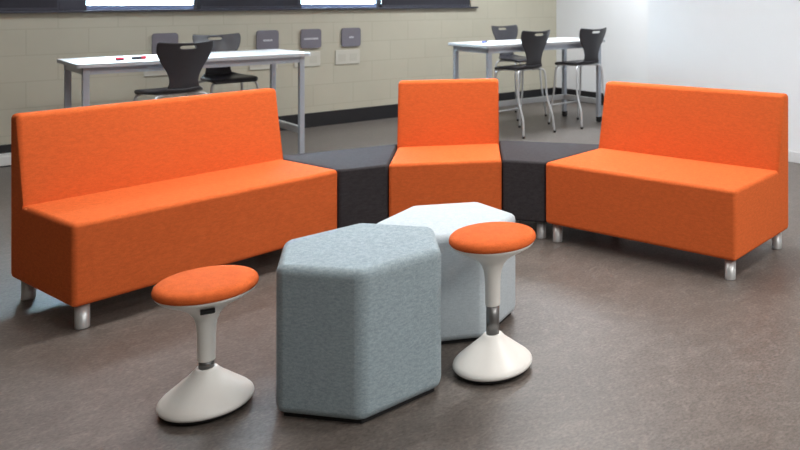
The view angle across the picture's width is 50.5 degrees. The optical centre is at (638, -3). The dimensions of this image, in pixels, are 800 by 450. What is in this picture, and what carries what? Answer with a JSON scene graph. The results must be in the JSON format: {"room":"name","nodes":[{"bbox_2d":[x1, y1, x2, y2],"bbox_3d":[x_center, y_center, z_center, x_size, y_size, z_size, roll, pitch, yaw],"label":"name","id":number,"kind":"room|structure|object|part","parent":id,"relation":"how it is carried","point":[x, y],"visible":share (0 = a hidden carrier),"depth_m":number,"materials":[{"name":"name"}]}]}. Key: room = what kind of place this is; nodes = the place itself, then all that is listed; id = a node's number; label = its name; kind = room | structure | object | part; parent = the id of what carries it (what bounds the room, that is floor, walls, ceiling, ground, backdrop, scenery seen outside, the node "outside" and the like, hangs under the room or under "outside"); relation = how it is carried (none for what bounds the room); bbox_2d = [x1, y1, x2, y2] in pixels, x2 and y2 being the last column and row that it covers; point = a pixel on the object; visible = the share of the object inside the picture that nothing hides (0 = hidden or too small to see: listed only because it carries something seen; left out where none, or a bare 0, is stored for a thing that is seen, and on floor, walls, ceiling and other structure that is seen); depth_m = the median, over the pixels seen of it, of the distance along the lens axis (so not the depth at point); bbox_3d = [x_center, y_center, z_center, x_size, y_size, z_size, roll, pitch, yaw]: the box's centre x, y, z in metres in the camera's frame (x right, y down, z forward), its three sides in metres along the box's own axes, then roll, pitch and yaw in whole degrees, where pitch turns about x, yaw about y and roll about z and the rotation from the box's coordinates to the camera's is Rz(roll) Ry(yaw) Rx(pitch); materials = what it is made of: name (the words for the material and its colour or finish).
{"room":"classroom","nodes":[
{"label":"classroom","id":0,"kind":"room"},
{"bbox_2d":[0,0,555,144],"bbox_3d":[-5.124,-0.100,7.026,0.150,3.000,11.485,0,0,45],"label":"wall","id":1,"kind":"structure","parent":0,"point":[397,45],"depth_m":8.36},
{"bbox_2d":[0,0,56,10],"bbox_3d":[-5.999,-0.413,6.050,0.044,1.058,2.526,0,0,45],"label":"roller blind","id":2,"kind":"object","parent":1,"relation":"attached to","point":[5,5],"visible":1,"depth_m":6.80,"materials":[{"name":"grey fabric"}]},
{"bbox_2d":[59,0,196,9],"bbox_3d":[-4.744,-0.416,7.389,0.060,1.068,1.104,0,0,45],"label":"window","id":3,"kind":"structure","parent":1,"relation":"in","point":[63,4],"depth_m":7.26,"materials":[{"name":"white glass"}]},
{"bbox_3d":[-4.684,0.095,7.450,0.060,0.046,0.874,0,0,45],"label":"rail","id":4,"kind":"part","parent":3,"relation":"part of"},
{"bbox_2d":[144,70,166,76],"bbox_3d":[-4.568,0.720,7.473,0.014,0.048,0.183,0,0,45],"label":"socket plate","id":5,"kind":"object","parent":1,"relation":"attached to","point":[147,73],"visible":0.26,"depth_m":7.47,"materials":[{"name":"beige plastic"}]},
{"bbox_2d":[152,33,177,53],"bbox_3d":[-4.507,0.445,7.527,0.024,0.208,0.220,0,0,45],"label":"wall plate","id":6,"kind":"object","parent":1,"relation":"attached to","point":[156,37],"visible":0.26,"depth_m":7.50,"materials":[{"name":"grey plastic"}]},
{"bbox_2d":[0,6,477,13],"bbox_3d":[-4.510,0.126,7.572,0.155,0.020,6.924,0,0,45],"label":"trim","id":7,"kind":"structure","parent":1,"relation":"attached to","point":[264,9],"depth_m":7.80,"materials":[{"name":"black"}]},
{"bbox_2d":[197,0,298,8],"bbox_3d":[-4.008,-0.416,8.134,0.060,1.068,0.990,0,0,45],"label":"window","id":8,"kind":"structure","parent":1,"relation":"in","point":[198,1],"depth_m":7.77,"materials":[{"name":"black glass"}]},
{"bbox_2d":[200,0,297,8],"bbox_3d":[-3.972,-0.413,8.099,0.044,1.058,0.950,0,0,45],"label":"roller blind","id":9,"kind":"object","parent":8,"relation":"attached to","point":[204,4],"visible":1,"depth_m":8.07,"materials":[{"name":"grey fabric"}]},
{"bbox_2d":[249,64,277,69],"bbox_3d":[-3.877,0.720,8.170,0.014,0.049,0.278,0,0,45],"label":"socket plate","id":10,"kind":"object","parent":1,"relation":"attached to","point":[267,66],"visible":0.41,"depth_m":8.14,"materials":[{"name":"beige plastic"}]},
{"bbox_2d":[256,30,278,49],"bbox_3d":[-3.846,0.445,8.195,0.024,0.208,0.220,0,0,45],"label":"wall plate","id":11,"kind":"object","parent":1,"relation":"attached to","point":[265,39],"visible":0.88,"depth_m":8.19,"materials":[{"name":"grey plastic"}]},
{"bbox_2d":[0,87,555,153],"bbox_3d":[-5.065,1.323,6.968,0.016,0.154,11.185,0,0,45],"label":"baseboard","id":12,"kind":"structure","parent":1,"relation":"attached to","point":[324,118],"depth_m":8.85,"materials":[{"name":"black rubber"}]},
{"bbox_2d":[294,51,319,66],"bbox_3d":[-3.559,0.665,8.492,0.014,0.160,0.280,0,0,45],"label":"socket plate","id":13,"kind":"object","parent":1,"relation":"attached to","point":[314,59],"visible":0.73,"depth_m":8.53,"materials":[{"name":"beige plastic"}]},
{"bbox_2d":[310,55,316,62],"bbox_3d":[-3.510,0.670,8.534,0.002,0.080,0.080,0,0,45],"label":"socket","id":14,"kind":"object","parent":13,"relation":"attached to","point":[313,58],"depth_m":8.53,"materials":[{"name":"beige plastic"}]},
{"bbox_2d":[300,29,320,48],"bbox_3d":[-3.530,0.445,8.515,0.024,0.208,0.220,0,0,45],"label":"wall plate","id":15,"kind":"object","parent":1,"relation":"attached to","point":[309,38],"visible":1,"depth_m":8.50,"materials":[{"name":"grey plastic"}]},
{"bbox_2d":[299,0,378,7],"bbox_3d":[-3.338,-0.416,8.811,0.060,1.068,0.914,0,0,45],"label":"window","id":16,"kind":"structure","parent":1,"relation":"in","point":[376,2],"depth_m":8.77,"materials":[{"name":"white glass"}]},
{"bbox_3d":[-3.338,0.095,8.811,0.060,0.046,0.854,0,0,45],"label":"rail","id":17,"kind":"part","parent":16,"relation":"part of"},
{"bbox_2d":[335,49,359,64],"bbox_3d":[-3.245,0.664,8.810,0.014,0.160,0.277,0,0,45],"label":"socket plate","id":18,"kind":"object","parent":1,"relation":"attached to","point":[341,56],"visible":1,"depth_m":8.80,"materials":[{"name":"beige plastic"}]},
{"bbox_2d":[339,54,345,61],"bbox_3d":[-3.285,0.670,8.762,0.002,0.080,0.080,0,0,45],"label":"socket","id":19,"kind":"object","parent":18,"relation":"attached to","point":[342,57],"depth_m":8.76,"materials":[{"name":"beige plastic"}]},
{"bbox_2d":[350,53,356,60],"bbox_3d":[-3.193,0.670,8.854,0.002,0.080,0.080,0,0,45],"label":"socket","id":20,"kind":"object","parent":18,"relation":"attached to","point":[353,56],"depth_m":8.85,"materials":[{"name":"beige plastic"}]},
{"bbox_2d":[341,28,360,46],"bbox_3d":[-3.213,0.445,8.835,0.024,0.208,0.220,0,0,45],"label":"wall plate","id":21,"kind":"object","parent":1,"relation":"attached to","point":[350,37],"visible":1,"depth_m":8.82,"materials":[{"name":"grey plastic"}]},
{"bbox_2d":[381,0,468,6],"bbox_3d":[-2.550,-0.413,9.536,0.044,1.058,1.186,0,0,45],"label":"roller blind","id":22,"kind":"object","parent":1,"relation":"attached to","point":[384,3],"visible":1,"depth_m":9.51,"materials":[{"name":"grey fabric"}]},
{"bbox_2d":[0,100,799,449],"bbox_3d":[-0.624,1.450,2.575,12.809,0.100,11.485,0,0,45],"label":"floor","id":23,"kind":"structure","parent":0,"point":[632,345],"depth_m":3.06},
{"bbox_2d":[0,153,10,166],"bbox_3d":[-5.427,1.357,6.458,0.180,0.085,0.650,0,0,45],"label":"cable box","id":24,"kind":"object","parent":23,"relation":"on","point":[5,158],"visible":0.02,"depth_m":6.54,"materials":[{"name":"white plastic"}]},
{"bbox_2d":[133,40,213,100],"bbox_3d":[-3.608,0.866,6.121,0.537,1.068,0.477,0,0,35],"label":"high chair","id":25,"kind":"object","parent":23,"relation":"on","point":[183,67],"visible":0.82,"depth_m":5.99,"materials":[{"name":"grey plastic"}]},
{"bbox_3d":[-3.844,1.061,6.086,0.222,0.657,0.058,0,0,-13],"label":"leg","id":26,"kind":"part","parent":25,"relation":"part of","materials":[{"name":"silver metal"}]},
{"bbox_3d":[-3.576,1.061,5.894,0.070,0.657,0.244,0,0,-13],"label":"leg","id":27,"kind":"part","parent":25,"relation":"part of","materials":[{"name":"silver metal"}]},
{"bbox_3d":[-3.626,0.714,6.134,0.406,0.080,0.426,0,0,35],"label":"seat","id":28,"kind":"part","parent":25,"relation":"part of","materials":[{"name":"grey plastic"}]},
{"bbox_3d":[-3.429,0.513,5.997,0.098,0.364,0.415,0,0,35],"label":"backrest","id":29,"kind":"part","parent":25,"relation":"part of","materials":[{"name":"grey plastic"}]},
{"bbox_3d":[-3.385,1.061,6.171,0.244,0.657,0.070,0,0,-8],"label":"leg","id":30,"kind":"part","parent":25,"relation":"part of","materials":[{"name":"silver metal"}]},
{"bbox_2d":[11,88,336,329],"bbox_3d":[-2.274,0.968,3.991,0.671,0.864,1.267,0,0,34],"label":"sofa","id":31,"kind":"object","parent":23,"relation":"on","point":[108,200],"visible":0.9,"depth_m":3.80,"materials":[{"name":"orange fabric"}]},
{"bbox_3d":[-2.835,1.345,3.674,0.055,0.109,0.055,0,0,34],"label":"leg","id":32,"kind":"part","parent":31,"relation":"part of","materials":[{"name":"metal"}]},
{"bbox_3d":[-2.358,1.345,3.352,0.055,0.109,0.055,0,0,34],"label":"leg","id":33,"kind":"part","parent":31,"relation":"part of","materials":[{"name":"metal"}]},
{"bbox_3d":[-2.491,0.915,4.136,0.148,0.759,1.267,0,0,34],"label":"backrest","id":34,"kind":"part","parent":31,"relation":"part of","materials":[{"name":"orange fabric"}]},
{"bbox_3d":[-2.212,1.119,3.950,0.522,0.351,1.267,0,0,34],"label":"seat","id":35,"kind":"part","parent":31,"relation":"part of","materials":[{"name":"orange fabric"}]},
{"bbox_2d":[57,49,310,153],"bbox_3d":[-3.756,0.945,6.626,0.770,0.911,1.715,0,0,45],"label":"table","id":36,"kind":"object","parent":23,"relation":"on","point":[87,66],"visible":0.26,"depth_m":6.47,"materials":[{"name":"white laminate"}]},
{"bbox_3d":[-4.543,0.953,6.291,0.043,0.871,0.043,0,0,45],"label":"leg","id":37,"kind":"part","parent":36,"relation":"part of","materials":[{"name":"grey metal"}]},
{"bbox_3d":[-4.083,0.953,5.836,0.043,0.871,0.043,0,0,45],"label":"leg","id":38,"kind":"part","parent":36,"relation":"part of","materials":[{"name":"grey metal"}]},
{"bbox_2d":[115,57,123,60],"bbox_3d":[-4.022,0.476,6.130,0.036,0.026,0.052,0,0,45],"label":"eraser","id":39,"kind":"object","parent":36,"relation":"on","point":[117,58],"visible":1,"depth_m":6.11,"materials":[{"name":"plastic"}]},
{"bbox_2d":[131,56,145,59],"bbox_3d":[-3.948,0.477,6.247,0.026,0.026,0.100,0,0,37],"label":"marker","id":40,"kind":"object","parent":36,"relation":"on","point":[133,57],"visible":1,"depth_m":6.24,"materials":[{"name":"plastic"}]},
{"bbox_3d":[-3.430,0.953,7.416,0.043,0.871,0.043,0,0,45],"label":"leg","id":41,"kind":"part","parent":36,"relation":"part of","materials":[{"name":"grey metal"}]},
{"bbox_3d":[-3.203,1.165,7.186,0.604,0.060,0.034,0,0,45],"label":"rail","id":42,"kind":"part","parent":36,"relation":"part of","materials":[{"name":"grey metal"}]},
{"bbox_3d":[-2.970,0.953,6.961,0.043,0.871,0.043,0,0,45],"label":"leg","id":43,"kind":"part","parent":36,"relation":"part of","materials":[{"name":"grey metal"}]},
{"bbox_2d":[151,265,258,424],"bbox_3d":[-1.479,1.179,2.707,0.323,0.442,0.323,0,0,45],"label":"stool","id":44,"kind":"object","parent":23,"relation":"on","point":[211,392],"visible":1,"depth_m":2.65,"materials":[{"name":"white plastic"}]},
{"bbox_2d":[151,265,258,305],"bbox_3d":[-1.479,0.978,2.707,0.323,0.040,0.323,0,0,45],"label":"seat cushion","id":45,"kind":"object","parent":44,"relation":"on","point":[217,285],"depth_m":2.64,"materials":[{"name":"orange fabric"}]},
{"bbox_3d":[-1.427,1.034,2.617,0.044,0.013,0.057,0,0,-30],"label":"lever","id":46,"kind":"part","parent":44,"relation":"part of","materials":[{"name":"black plastic"}]},
{"bbox_2d":[192,33,258,94],"bbox_3d":[-3.677,0.866,7.054,0.537,1.068,0.477,0,0,41],"label":"high chair","id":47,"kind":"object","parent":23,"relation":"on","point":[229,42],"visible":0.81,"depth_m":7.15,"materials":[{"name":"grey plastic"}]},
{"bbox_3d":[-3.842,0.513,7.197,0.098,0.364,0.415,0,0,41],"label":"backrest","id":48,"kind":"part","parent":47,"relation":"part of","materials":[{"name":"grey plastic"}]},
{"bbox_3d":[-3.661,0.714,7.040,0.406,0.080,0.426,0,0,41],"label":"seat","id":49,"kind":"part","parent":47,"relation":"part of","materials":[{"name":"grey plastic"}]},
{"bbox_2d":[283,144,396,228],"bbox_3d":[-1.724,1.173,4.653,0.751,0.454,0.626,0,0,-30],"label":"seat","id":50,"kind":"object","parent":23,"relation":"on","point":[362,173],"visible":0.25,"depth_m":4.43,"materials":[{"name":"grey fabric"}]},
{"bbox_2d":[276,223,440,423],"bbox_3d":[-1.004,1.146,2.860,0.540,0.508,0.604,0,0,-20],"label":"ottoman","id":51,"kind":"object","parent":23,"relation":"on","point":[358,306],"visible":1,"depth_m":2.62,"materials":[{"name":"grey fabric"}]},
{"bbox_2d":[389,78,501,216],"bbox_3d":[-1.172,0.968,4.857,0.631,0.864,0.671,0,0,-12],"label":"lounge chair","id":52,"kind":"object","parent":23,"relation":"on","point":[448,152],"visible":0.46,"depth_m":4.99,"materials":[{"name":"orange fabric"}]},
{"bbox_3d":[-1.157,1.119,4.785,0.631,0.351,0.522,0,0,-12],"label":"seat","id":53,"kind":"part","parent":52,"relation":"part of","materials":[{"name":"orange fabric"}]},
{"bbox_3d":[-1.226,0.915,5.113,0.631,0.759,0.148,0,0,-12],"label":"backrest","id":54,"kind":"part","parent":52,"relation":"part of","materials":[{"name":"orange fabric"}]},
{"bbox_2d":[377,202,514,344],"bbox_3d":[-0.833,1.177,3.424,0.530,0.446,0.593,0,0,-45],"label":"ottoman","id":55,"kind":"object","parent":23,"relation":"on","point":[463,307],"visible":0.54,"depth_m":3.20,"materials":[{"name":"grey fabric"}]},
{"bbox_2d":[449,222,535,383],"bbox_3d":[-0.550,1.140,2.980,0.323,0.520,0.323,0,0,45],"label":"stool","id":56,"kind":"object","parent":23,"relation":"on","point":[494,357],"visible":1,"depth_m":2.92,"materials":[{"name":"white plastic"}]},
{"bbox_2d":[449,222,535,253],"bbox_3d":[-0.550,0.899,2.980,0.323,0.040,0.323,0,0,45],"label":"seat cushion","id":57,"kind":"object","parent":56,"relation":"on","point":[486,237],"depth_m":2.90,"materials":[{"name":"orange fabric"}]},
{"bbox_2d":[491,25,546,120],"bbox_3d":[-1.430,0.866,9.291,0.537,1.068,0.477,0,0,38],"label":"high chair","id":58,"kind":"object","parent":23,"relation":"on","point":[511,32],"visible":0.73,"depth_m":9.34,"materials":[{"name":"grey plastic"}]},
{"bbox_3d":[-1.656,1.061,9.253,0.244,0.657,0.070,0,0,-5],"label":"leg","id":59,"kind":"part","parent":58,"relation":"part of","materials":[{"name":"silver metal"}]},
{"bbox_3d":[-1.603,0.513,9.424,0.098,0.364,0.415,0,0,38],"label":"backrest","id":60,"kind":"part","parent":58,"relation":"part of","materials":[{"name":"grey plastic"}]},
{"bbox_3d":[-1.413,0.714,9.277,0.406,0.080,0.426,0,0,38],"label":"seat","id":61,"kind":"part","parent":58,"relation":"part of","materials":[{"name":"grey plastic"}]},
{"bbox_3d":[-1.393,1.061,9.056,0.058,0.657,0.222,0,0,-5],"label":"leg","id":62,"kind":"part","parent":58,"relation":"part of","materials":[{"name":"silver metal"}]},
{"bbox_3d":[-1.450,1.061,9.519,0.070,0.657,0.244,0,0,-10],"label":"leg","id":63,"kind":"part","parent":58,"relation":"part of","materials":[{"name":"silver metal"}]},
{"bbox_3d":[-1.193,1.061,9.313,0.222,0.657,0.058,0,0,-10],"label":"leg","id":64,"kind":"part","parent":58,"relation":"part of","materials":[{"name":"silver metal"}]},
{"bbox_2d":[494,29,555,138],"bbox_3d":[-1.208,0.866,8.164,0.537,1.068,0.477,0,0,37],"label":"high chair","id":65,"kind":"object","parent":23,"relation":"on","point":[533,46],"visible":0.98,"depth_m":8.03,"materials":[{"name":"grey plastic"}]},
{"bbox_3d":[-1.445,1.061,8.137,0.222,0.657,0.058,0,0,-11],"label":"leg","id":66,"kind":"part","parent":65,"relation":"part of","materials":[{"name":"silver metal"}]},
{"bbox_3d":[-1.226,0.714,8.177,0.406,0.080,0.426,0,0,37],"label":"seat","id":67,"kind":"part","parent":65,"relation":"part of","materials":[{"name":"grey plastic"}]},
{"bbox_3d":[-1.161,1.061,7.941,0.189,0.657,0.170,0,0,37],"label":"leg","id":68,"kind":"part","parent":65,"relation":"part of","materials":[{"name":"silver metal"}]},
{"bbox_3d":[-1.250,1.061,8.398,0.058,0.657,0.222,0,0,-6],"label":"leg","id":69,"kind":"part","parent":65,"relation":"part of","materials":[{"name":"silver metal"}]},
{"bbox_3d":[-1.034,0.513,8.034,0.098,0.364,0.415,0,0,37],"label":"backrest","id":70,"kind":"part","parent":65,"relation":"part of","materials":[{"name":"grey plastic"}]},
{"bbox_3d":[-0.983,1.061,8.206,0.244,0.657,0.070,0,0,-6],"label":"leg","id":71,"kind":"part","parent":65,"relation":"part of","materials":[{"name":"silver metal"}]},
{"bbox_2d":[448,37,605,121],"bbox_3d":[-1.177,0.937,8.555,0.720,0.927,1.600,0,0,45],"label":"table","id":72,"kind":"object","parent":23,"relation":"on","point":[564,43],"visible":0.62,"depth_m":8.54,"materials":[{"name":"white laminate"}]},
{"bbox_3d":[-1.905,0.920,8.243,0.043,0.837,0.043,0,0,45],"label":"leg","id":73,"kind":"part","parent":72,"relation":"part of","materials":[{"name":"grey metal"}]},
{"bbox_3d":[-1.480,0.920,7.823,0.043,0.837,0.043,0,0,45],"label":"leg","id":74,"kind":"part","parent":72,"relation":"part of","materials":[{"name":"grey metal"}]},
{"bbox_3d":[-1.386,1.165,8.762,0.034,0.060,1.424,0,0,45],"label":"rail","id":75,"kind":"part","parent":72,"relation":"part of","materials":[{"name":"grey metal"}]},
{"bbox_3d":[-0.873,0.920,9.286,0.043,0.837,0.043,0,0,45],"label":"leg","id":76,"kind":"part","parent":72,"relation":"part of","materials":[{"name":"grey metal"}]},
{"bbox_3d":[-0.663,1.165,9.074,0.554,0.060,0.034,0,0,45],"label":"rail","id":77,"kind":"part","parent":72,"relation":"part of","materials":[{"name":"grey metal"}]},
{"bbox_3d":[-0.449,0.920,8.866,0.043,0.837,0.043,0,0,45],"label":"leg","id":78,"kind":"part","parent":72,"relation":"part of","materials":[{"name":"grey metal"}]},
{"bbox_2d":[499,140,598,238],"bbox_3d":[-0.628,1.173,4.879,0.759,0.454,0.625,0,0,15],"label":"seat","id":79,"kind":"object","parent":23,"relation":"on","point":[524,163],"visible":0.52,"depth_m":4.58,"materials":[{"name":"grey fabric"}]},
{"bbox_3d":[-0.567,1.345,4.603,0.055,0.109,0.055,0,0,15],"label":"leg","id":80,"kind":"part","parent":79,"relation":"part of","materials":[{"name":"metal"}]},
{"bbox_2d":[548,27,606,128],"bbox_3d":[-0.649,0.866,8.729,0.537,1.068,0.477,0,0,41],"label":"high chair","id":81,"kind":"object","parent":23,"relation":"on","point":[591,42],"visible":0.99,"depth_m":8.59,"materials":[{"name":"grey plastic"}]},
{"bbox_3d":[-0.887,1.061,8.719,0.222,0.657,0.058,0,0,-7],"label":"leg","id":82,"kind":"part","parent":81,"relation":"part of","materials":[{"name":"silver metal"}]},
{"bbox_3d":[-0.666,0.714,8.743,0.406,0.080,0.426,0,0,41],"label":"seat","id":83,"kind":"part","parent":81,"relation":"part of","materials":[{"name":"grey plastic"}]},
{"bbox_3d":[-0.675,1.061,8.966,0.058,0.657,0.222,0,0,-2],"label":"leg","id":84,"kind":"part","parent":81,"relation":"part of","materials":[{"name":"silver metal"}]},
{"bbox_3d":[-0.618,1.061,8.504,0.189,0.657,0.170,0,0,41],"label":"leg","id":85,"kind":"part","parent":81,"relation":"part of","materials":[{"name":"silver metal"}]},
{"bbox_3d":[-0.484,0.513,8.587,0.098,0.364,0.415,0,0,41],"label":"backrest","id":86,"kind":"part","parent":81,"relation":"part of","materials":[{"name":"grey plastic"}]},
{"bbox_3d":[-0.422,1.061,8.755,0.244,0.657,0.070,0,0,-2],"label":"leg","id":87,"kind":"part","parent":81,"relation":"part of","materials":[{"name":"silver metal"}]},
{"bbox_2d":[546,81,787,280],"bbox_3d":[0.153,0.968,4.471,1.212,0.864,0.671,0,0,33],"label":"sofa","id":88,"kind":"object","parent":23,"relation":"on","point":[699,170],"visible":1,"depth_m":4.36,"materials":[{"name":"orange fabric"}]},
{"bbox_3d":[-0.464,1.345,4.536,0.055,0.109,0.055,0,0,33],"label":"leg","id":89,"kind":"part","parent":88,"relation":"part of","materials":[{"name":"metal"}]},
{"bbox_3d":[0.112,1.119,4.409,1.212,0.351,0.522,0,0,33],"label":"seat","id":90,"kind":"part","parent":88,"relation":"part of","materials":[{"name":"orange fabric"}]},
{"bbox_3d":[0.296,0.915,4.689,1.212,0.759,0.148,0,0,33],"label":"backrest","id":91,"kind":"part","parent":88,"relation":"part of","materials":[{"name":"orange fabric"}]},
{"bbox_3d":[0.456,1.345,3.930,0.055,0.109,0.055,0,0,33],"label":"leg","id":92,"kind":"part","parent":88,"relation":"part of","materials":[{"name":"metal"}]},
{"bbox_3d":[0.770,1.345,4.412,0.055,0.109,0.055,0,0,33],"label":"leg","id":93,"kind":"part","parent":88,"relation":"part of","materials":[{"name":"metal"}]},
{"bbox_2d":[556,0,647,92],"bbox_3d":[-0.017,-0.100,9.946,3.006,3.000,0.150,0,0,45],"label":"wall","id":94,"kind":"structure","parent":0,"point":[624,53],"depth_m":10.21,"materials":[{"name":"white paint"}]},
{"bbox_2d":[556,87,603,104],"bbox_3d":[-0.069,1.323,9.882,2.990,0.154,0.016,0,0,45],"label":"baseboard","id":95,"kind":"structure","parent":94,"relation":"attached to","point":[558,90],"depth_m":10.53,"materials":[{"name":"black rubber"}]},
{"bbox_2d":[648,0,799,152],"bbox_3d":[3.978,-0.100,5.091,9.503,3.000,1.435,0,0,45],"label":"wall","id":96,"kind":"structure","parent":0,"point":[746,45],"depth_m":7.19,"materials":[{"name":"white paint"}]},
{"bbox_2d":[788,151,799,162],"bbox_3d":[3.470,1.355,4.577,9.503,0.090,0.012,0,0,45],"label":"baseboard","id":97,"kind":"structure","parent":96,"relation":"attached to","point":[794,157],"depth_m":6.70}
]}

